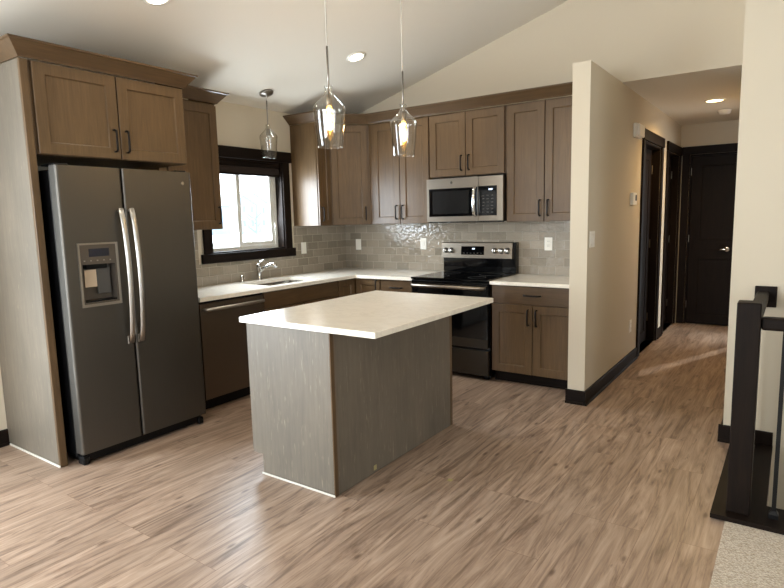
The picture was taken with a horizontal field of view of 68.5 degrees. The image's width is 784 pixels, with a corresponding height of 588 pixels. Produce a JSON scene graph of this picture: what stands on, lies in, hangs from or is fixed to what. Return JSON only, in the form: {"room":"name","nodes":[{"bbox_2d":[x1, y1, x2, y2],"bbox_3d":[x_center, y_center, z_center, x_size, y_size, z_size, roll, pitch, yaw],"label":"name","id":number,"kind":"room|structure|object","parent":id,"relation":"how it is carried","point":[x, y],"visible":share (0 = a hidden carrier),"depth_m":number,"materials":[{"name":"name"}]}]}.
{"room":"kitchen","nodes":[
{"label":"kitchen","id":0,"kind":"room"},
{"bbox_2d":[0,61,338,429],"bbox_3d":[-2.688,-0.153,3.498,0.140,2.560,7.620,4,9,35],"label":"wall","id":1,"kind":"structure","parent":0,"point":[238,125],"depth_m":5.23,"materials":[{"name":"beige paint"}]},
{"bbox_2d":[0,429,9,447],"bbox_3d":[-2.717,0.976,3.421,0.024,0.105,0.789,4,9,35],"label":"baseboard","id":2,"kind":"structure","parent":1,"relation":"attached to","point":[4,436],"depth_m":3.72,"materials":[{"name":"brown wood"}]},
{"bbox_2d":[0,33,197,169],"bbox_3d":[-1.948,-1.137,3.678,0.759,0.589,1.158,4,9,35],"label":"upper cabinet","id":3,"kind":"object","parent":1,"relation":"attached to","point":[81,117],"visible":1,"depth_m":3.46,"materials":[{"name":"brown wood"}]},
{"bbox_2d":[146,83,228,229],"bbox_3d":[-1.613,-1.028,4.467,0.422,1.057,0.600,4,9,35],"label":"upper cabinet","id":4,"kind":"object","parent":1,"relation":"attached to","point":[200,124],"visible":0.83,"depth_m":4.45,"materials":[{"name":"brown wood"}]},
{"bbox_2d":[201,145,295,263],"bbox_3d":[-1.360,-0.824,5.314,0.169,1.010,1.117,4,9,35],"label":"window","id":5,"kind":"structure","parent":1,"relation":"in","point":[280,244],"depth_m":5.44,"materials":[{"name":"brown wood"}]},
{"bbox_2d":[219,159,278,176],"bbox_3d":[-1.358,-1.149,5.260,0.059,0.123,0.840,4,9,35],"label":"cellular shade","id":6,"kind":"object","parent":5,"relation":"attached to","point":[231,167],"visible":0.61,"depth_m":5.28,"materials":[{"name":"brown fabric"}]},
{"bbox_2d":[194,225,345,286],"bbox_3d":[-1.218,-0.391,5.465,0.008,0.482,2.450,4,9,35],"label":"backsplash","id":7,"kind":"structure","parent":1,"relation":"attached to","point":[325,244],"depth_m":5.83,"materials":[{"name":"tile"}]},
{"bbox_2d":[301,242,306,253],"bbox_3d":[-0.902,-0.472,5.897,0.010,0.116,0.072,4,9,35],"label":"light switch","id":8,"kind":"object","parent":7,"relation":"attached to","point":[303,244],"visible":1,"depth_m":5.89,"materials":[{"name":"white plastic"}]},
{"bbox_2d":[290,122,331,225],"bbox_3d":[-0.785,-1.167,5.680,0.385,0.978,0.181,4,9,35],"label":"upper cabinet","id":9,"kind":"object","parent":1,"relation":"attached to","point":[310,164],"visible":1,"depth_m":5.61,"materials":[{"name":"brown wood"}]},
{"bbox_2d":[327,124,370,224],"bbox_3d":[-0.463,-1.208,5.935,0.618,0.978,0.607,4,9,35],"label":"upper cabinet","id":10,"kind":"object","parent":1,"relation":"attached to","point":[349,164],"visible":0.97,"depth_m":5.70,"materials":[{"name":"brown wood"}]},
{"bbox_2d":[0,0,741,124],"bbox_3d":[1.732,-2.033,1.853,9.060,1.467,10.690,4,9,35],"label":"ceiling","id":11,"kind":"structure","parent":0,"point":[242,49],"depth_m":4.43,"materials":[{"name":"beige paint"}]},
{"bbox_2d":[143,0,170,5],"bbox_3d":[-1.382,-1.744,3.385,0.161,0.051,0.168,4,9,35],"label":"recessed light","id":12,"kind":"object","parent":11,"relation":"in","point":[149,2],"visible":1,"depth_m":3.43,"materials":[{"name":"white plastic"}]},
{"bbox_2d":[259,89,277,158],"bbox_3d":[-1.093,-1.493,5.066,0.158,0.578,0.158,4,9,35],"label":"pendant light","id":13,"kind":"object","parent":11,"relation":"hanging from","point":[266,93],"visible":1,"depth_m":5.04,"materials":[{"name":"clear glass"}]},
{"bbox_2d":[313,0,345,148],"bbox_3d":[-0.348,-1.419,3.038,0.176,1.259,0.176,-5,8,-28],"label":"pendant light","id":14,"kind":"object","parent":11,"relation":"hanging from","point":[328,97],"visible":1,"depth_m":3.07,"materials":[{"name":"clear glass"}]},
{"bbox_2d":[326,95,331,106],"bbox_3d":[-0.339,-1.037,3.088,0.033,0.058,0.033,4,9,35],"label":"socket","id":15,"kind":"object","parent":14,"relation":"attached to","point":[328,97],"depth_m":3.07,"materials":[{"name":"grey metal"}]},
{"bbox_2d":[346,52,365,61],"bbox_3d":[-0.300,-1.976,4.800,0.161,0.051,0.168,4,9,35],"label":"recessed light","id":16,"kind":"object","parent":11,"relation":"in","point":[356,56],"visible":1,"depth_m":4.79,"materials":[{"name":"white plastic"}]},
{"bbox_2d":[390,0,416,156],"bbox_3d":[0.063,-1.509,3.622,0.176,1.252,0.176,-5,8,-28],"label":"pendant light","id":17,"kind":"object","parent":11,"relation":"hanging from","point":[403,114],"visible":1,"depth_m":3.65,"materials":[{"name":"clear glass"}]},
{"bbox_2d":[401,112,405,121],"bbox_3d":[0.073,-1.131,3.671,0.033,0.058,0.033,4,9,35],"label":"socket","id":18,"kind":"object","parent":17,"relation":"attached to","point":[403,115],"depth_m":3.66,"materials":[{"name":"grey metal"}]},
{"bbox_2d":[704,98,725,102],"bbox_3d":[3.063,-1.835,5.460,0.188,0.008,0.188,4,9,35],"label":"recessed light","id":19,"kind":"object","parent":11,"relation":"in","point":[714,99],"visible":1,"depth_m":5.45,"materials":[{"name":"white plastic"}]},
{"bbox_2d":[717,109,731,114],"bbox_3d":[3.479,-1.902,6.019,0.136,0.042,0.135,4,9,35],"label":"smoke detector","id":20,"kind":"object","parent":11,"relation":"attached to","point":[723,111],"visible":1,"depth_m":5.98,"materials":[{"name":"white plastic"}]},
{"bbox_2d":[0,323,776,587],"bbox_3d":[1.851,1.125,2.312,8.800,0.120,10.570,4,9,35],"label":"floor","id":21,"kind":"structure","parent":0,"point":[616,490],"depth_m":2.85,"materials":[{"name":"wood"}]},
{"bbox_2d":[0,57,67,467],"bbox_3d":[-2.234,-0.144,3.424,0.688,2.300,0.049,4,9,35],"label":"cabinet end panel","id":22,"kind":"object","parent":21,"relation":"on","point":[28,354],"visible":1,"depth_m":3.34,"materials":[{"name":"grey wood"}]},
{"bbox_2d":[38,163,205,465],"bbox_3d":[-1.845,0.078,3.785,0.822,1.746,0.863,4,9,35],"label":"refrigerator","id":23,"kind":"object","parent":21,"relation":"on","point":[129,348],"visible":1,"depth_m":3.48,"materials":[{"name":"grey metal"}]},
{"bbox_2d":[84,269,96,287],"bbox_3d":[-1.755,-0.090,3.352,0.001,0.100,0.070,4,9,35],"label":"paper tag","id":24,"kind":"object","parent":23,"relation":"hanging from","point":[90,276],"visible":1,"depth_m":3.35,"materials":[{"name":"beige paper"}]},
{"bbox_2d":[199,293,264,408],"bbox_3d":[-1.430,0.419,4.620,0.652,0.830,0.615,4,9,35],"label":"dishwasher","id":25,"kind":"object","parent":21,"relation":"on","point":[224,345],"visible":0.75,"depth_m":4.39,"materials":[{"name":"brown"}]},
{"bbox_2d":[257,280,337,311],"bbox_3d":[-1.002,0.324,5.267,0.647,0.832,0.941,4,9,35],"label":"base cabinet","id":26,"kind":"object","parent":21,"relation":"on","point":[290,297],"visible":0.14,"depth_m":5.02,"materials":[{"name":"brown wood"}]},
{"bbox_2d":[246,315,452,497],"bbox_3d":[-0.210,0.520,3.544,0.640,0.856,1.231,4,9,35],"label":"kitchen island","id":27,"kind":"object","parent":21,"relation":"on","point":[327,409],"visible":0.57,"depth_m":3.10,"materials":[{"name":"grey wood"}]},
{"bbox_2d":[239,290,492,338],"bbox_3d":[-0.097,0.090,3.390,0.926,0.030,1.260,4,9,35],"label":"island countertop","id":28,"kind":"structure","parent":27,"relation":"on","point":[375,314],"depth_m":3.18,"materials":[{"name":"white stone"}]},
{"bbox_2d":[337,278,380,297],"bbox_3d":[-0.378,0.222,5.928,0.908,0.832,0.866,4,9,35],"label":"base cabinet","id":29,"kind":"object","parent":21,"relation":"on","point":[353,286],"visible":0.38,"depth_m":5.57,"materials":[{"name":"brown wood"}]},
{"bbox_2d":[197,268,440,301],"bbox_3d":[-0.681,-0.101,5.127,1.288,0.030,2.438,4,9,35],"label":"countertop","id":30,"kind":"structure","parent":29,"relation":"on","point":[234,289],"depth_m":5.31,"materials":[{"name":"white stone"}]},
{"bbox_2d":[256,259,276,279],"bbox_3d":[-1.157,-0.225,5.308,0.210,0.190,0.060,0,8,10],"label":"faucet","id":31,"kind":"object","parent":30,"relation":"on","point":[258,265],"visible":1,"depth_m":5.30,"materials":[{"name":"silver metal"}]},
{"bbox_2d":[259,280,298,285],"bbox_3d":[-1.002,-0.003,5.216,0.402,0.168,0.632,4,9,35],"label":"sink","id":32,"kind":"object","parent":30,"relation":"in","point":[287,281],"visible":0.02,"depth_m":5.47,"materials":[{"name":"silver metal"}]},
{"bbox_2d":[381,279,411,292],"bbox_3d":[0.213,0.244,5.651,0.376,0.832,0.647,4,9,35],"label":"base cabinet","id":33,"kind":"object","parent":21,"relation":"on","point":[386,285],"visible":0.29,"depth_m":5.37,"materials":[{"name":"brown wood"}]},
{"bbox_2d":[410,242,518,379],"bbox_3d":[0.658,0.119,5.271,0.765,1.157,0.721,4,9,35],"label":"range","id":34,"kind":"object","parent":21,"relation":"on","point":[472,328],"visible":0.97,"depth_m":5.05,"materials":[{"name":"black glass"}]},
{"bbox_2d":[411,271,515,281],"bbox_3d":[0.648,-0.162,5.231,0.764,0.016,0.583,4,9,35],"label":"cooktop","id":35,"kind":"object","parent":34,"relation":"in","point":[443,276],"depth_m":5.16,"materials":[{"name":"black glass"}]},
{"bbox_2d":[492,285,568,389],"bbox_3d":[1.300,0.317,4.897,0.726,0.832,0.647,4,9,35],"label":"base cabinet","id":36,"kind":"object","parent":21,"relation":"on","point":[530,325],"visible":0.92,"depth_m":4.68,"materials":[{"name":"brown wood"}]},
{"bbox_2d":[489,274,568,287],"bbox_3d":[1.293,-0.112,4.845,0.731,0.030,0.640,4,9,35],"label":"countertop","id":37,"kind":"structure","parent":36,"relation":"on","point":[531,280],"depth_m":4.74,"materials":[{"name":"white stone"}]},
{"bbox_2d":[710,286,783,534],"bbox_3d":[2.339,0.507,2.591,1.445,0.992,1.060,4,9,35],"label":"stair railing","id":38,"kind":"object","parent":21,"relation":"on","point":[741,495],"visible":1,"depth_m":2.57,"materials":[{"name":"brown wood"}]},
{"bbox_2d":[283,82,572,125],"bbox_3d":[0.243,-1.638,4.998,2.797,0.082,0.535,4,9,35],"label":"crown molding","id":39,"kind":"structure","parent":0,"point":[562,89],"depth_m":5.12,"materials":[{"name":"brown wood"}]},
{"bbox_2d":[346,0,745,275],"bbox_3d":[3.106,-0.991,3.917,8.800,3.836,0.120,4,9,35],"label":"wall","id":40,"kind":"structure","parent":0,"point":[631,40],"depth_m":4.68,"materials":[{"name":"beige paint"}]},
{"bbox_2d":[369,116,433,223],"bbox_3d":[0.142,-1.186,5.654,0.700,0.978,0.377,4,9,35],"label":"upper cabinet","id":41,"kind":"object","parent":40,"relation":"attached to","point":[398,181],"visible":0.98,"depth_m":5.52,"materials":[{"name":"brown wood"}]},
{"bbox_2d":[345,221,569,275],"bbox_3d":[0.628,-0.461,5.660,2.791,0.482,0.008,4,9,35],"label":"backsplash","id":42,"kind":"structure","parent":40,"relation":"attached to","point":[383,246],"depth_m":5.74,"materials":[{"name":"tile"}]},
{"bbox_2d":[356,239,360,249],"bbox_3d":[-0.370,-0.546,6.338,0.072,0.116,0.010,4,9,35],"label":"light switch","id":43,"kind":"object","parent":42,"relation":"attached to","point":[358,241],"visible":1,"depth_m":6.33,"materials":[{"name":"white plastic"}]},
{"bbox_2d":[420,238,426,248],"bbox_3d":[0.319,-0.513,5.858,0.072,0.116,0.010,4,9,35],"label":"light switch","id":44,"kind":"object","parent":42,"relation":"attached to","point":[423,245],"visible":1,"depth_m":5.86,"materials":[{"name":"white plastic"}]},
{"bbox_2d":[544,237,552,249],"bbox_3d":[1.390,-0.446,5.114,0.072,0.116,0.009,4,9,35],"label":"power outlet","id":45,"kind":"object","parent":42,"relation":"attached to","point":[548,240],"visible":1,"depth_m":5.11,"materials":[{"name":"white plastic"}]},
{"bbox_2d":[429,105,506,178],"bbox_3d":[0.737,-1.352,5.211,0.758,0.563,0.377,4,9,35],"label":"upper cabinet","id":46,"kind":"object","parent":40,"relation":"attached to","point":[468,143],"visible":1,"depth_m":5.07,"materials":[{"name":"brown wood"}]},
{"bbox_2d":[427,174,506,222],"bbox_3d":[0.727,-0.857,5.246,0.758,0.402,0.450,4,9,35],"label":"microwave","id":47,"kind":"object","parent":46,"relation":"attached to","point":[472,198],"visible":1,"depth_m":5.08,"materials":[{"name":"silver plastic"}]},
{"bbox_2d":[507,96,571,221],"bbox_3d":[1.349,-1.105,4.817,0.718,0.978,0.377,4,9,35],"label":"upper cabinet","id":48,"kind":"object","parent":40,"relation":"attached to","point":[539,133],"visible":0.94,"depth_m":4.73,"materials":[{"name":"brown wood"}]},
{"bbox_2d":[568,60,680,390],"bbox_3d":[2.460,-0.570,5.727,0.124,2.560,3.920,4,9,35],"label":"wall","id":49,"kind":"structure","parent":0,"point":[606,157],"depth_m":4.44,"materials":[{"name":"beige paint"}]},
{"bbox_2d":[565,389,583,405],"bbox_3d":[1.355,0.765,4.274,0.137,0.105,0.024,4,9,35],"label":"baseboard","id":50,"kind":"structure","parent":49,"relation":"attached to","point":[572,396],"depth_m":4.27,"materials":[{"name":"brown wood"}]},
{"bbox_2d":[589,231,594,247],"bbox_3d":[1.454,-0.397,4.176,0.010,0.116,0.118,4,9,35],"label":"light switch","id":51,"kind":"object","parent":49,"relation":"attached to","point":[592,233],"visible":1,"depth_m":4.16,"materials":[{"name":"white plastic"}]},
{"bbox_2d":[583,347,637,405],"bbox_3d":[1.892,0.670,4.898,0.024,0.105,1.674,4,9,35],"label":"baseboard","id":52,"kind":"structure","parent":49,"relation":"attached to","point":[604,381],"depth_m":4.73,"materials":[{"name":"brown wood"}]},
{"bbox_2d":[629,319,631,332],"bbox_3d":[2.212,0.297,5.336,0.009,0.116,0.072,4,9,35],"label":"power outlet","id":53,"kind":"object","parent":49,"relation":"attached to","point":[630,321],"visible":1,"depth_m":5.32,"materials":[{"name":"white plastic"}]},
{"bbox_2d":[630,192,636,204],"bbox_3d":[2.149,-0.845,5.117,0.030,0.110,0.140,4,9,35],"label":"thermostat","id":54,"kind":"object","parent":49,"relation":"attached to","point":[633,196],"visible":1,"depth_m":5.07,"materials":[{"name":"white plastic"}]},
{"bbox_2d":[633,123,644,138],"bbox_3d":[2.191,-1.444,5.097,0.054,0.120,0.220,4,9,35],"label":"door chime","id":55,"kind":"object","parent":49,"relation":"attached to","point":[638,129],"visible":1,"depth_m":5.02,"materials":[{"name":"white plastic"}]},
{"bbox_2d":[636,128,664,356],"bbox_3d":[2.582,-0.518,5.889,0.149,2.170,1.006,4,9,35],"label":"door","id":56,"kind":"structure","parent":49,"relation":"in","point":[652,168],"depth_m":6.12,"materials":[{"name":"brown wood"}]},
{"bbox_2d":[657,326,661,338],"bbox_3d":[3.010,0.435,6.487,0.024,0.105,0.240,4,9,35],"label":"baseboard","id":57,"kind":"structure","parent":49,"relation":"attached to","point":[659,334],"depth_m":6.49,"materials":[{"name":"brown wood"}]},
{"bbox_2d":[660,141,682,333],"bbox_3d":[3.268,-0.663,6.863,0.149,2.170,0.946,4,9,35],"label":"door","id":58,"kind":"structure","parent":49,"relation":"in","point":[673,161],"depth_m":7.09,"materials":[{"name":"brown wood"}]},
{"bbox_2d":[675,120,738,325],"bbox_3d":[4.020,-0.767,6.941,1.033,2.560,0.120,4,9,35],"label":"wall","id":59,"kind":"structure","parent":0,"point":[723,132],"depth_m":6.88,"materials":[{"name":"beige paint"}]},
{"bbox_2d":[676,143,737,325],"bbox_3d":[3.971,-0.695,6.962,0.885,2.175,0.160,4,9,35],"label":"door","id":60,"kind":"structure","parent":59,"relation":"in","point":[710,185],"depth_m":7.02,"materials":[{"name":"brown wood"}]},
{"bbox_2d":[709,521,783,587],"bbox_3d":[1.975,1.544,-0.936,4.855,0.128,5.335,4,9,35],"label":"carpet","id":61,"kind":"structure","parent":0,"point":[747,557],"depth_m":2.31,"materials":[{"name":"beige carpet"}]},
{"bbox_2d":[723,0,783,509],"bbox_3d":[4.080,0.526,2.096,4.962,6.416,0.120,4,9,35],"label":"wall","id":62,"kind":"structure","parent":0,"point":[758,230],"depth_m":3.26,"materials":[{"name":"beige paint"}]},
{"bbox_2d":[717,424,772,445],"bbox_3d":[2.109,0.856,3.443,0.279,0.105,0.024,4,9,35],"label":"baseboard","id":63,"kind":"structure","parent":62,"relation":"attached to","point":[761,437],"depth_m":3.41,"materials":[{"name":"brown wood"}]},
{"label":"outside","id":64,"kind":"structure","parent":0,"visible":0},
{"bbox_2d":[213,232,269,243],"bbox_3d":[-29.433,-8.279,87.226,139.800,0.300,220.000,4,9,35],"label":"snow","id":65,"kind":"object","parent":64,"point":[265,236],"depth_m":83.21,"materials":[{"name":"white"}]},
{"bbox_2d":[212,192,258,234],"bbox_3d":[-30.769,-15.162,109.066,8.600,7.720,7.300,4,9,35],"label":"house","id":66,"kind":"structure","parent":65,"relation":"on","point":[248,204],"depth_m":106.48,"materials":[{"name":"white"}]},
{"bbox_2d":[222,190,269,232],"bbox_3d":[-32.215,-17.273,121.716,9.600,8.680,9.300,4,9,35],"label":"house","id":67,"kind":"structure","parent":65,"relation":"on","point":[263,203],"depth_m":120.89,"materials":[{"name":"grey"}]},
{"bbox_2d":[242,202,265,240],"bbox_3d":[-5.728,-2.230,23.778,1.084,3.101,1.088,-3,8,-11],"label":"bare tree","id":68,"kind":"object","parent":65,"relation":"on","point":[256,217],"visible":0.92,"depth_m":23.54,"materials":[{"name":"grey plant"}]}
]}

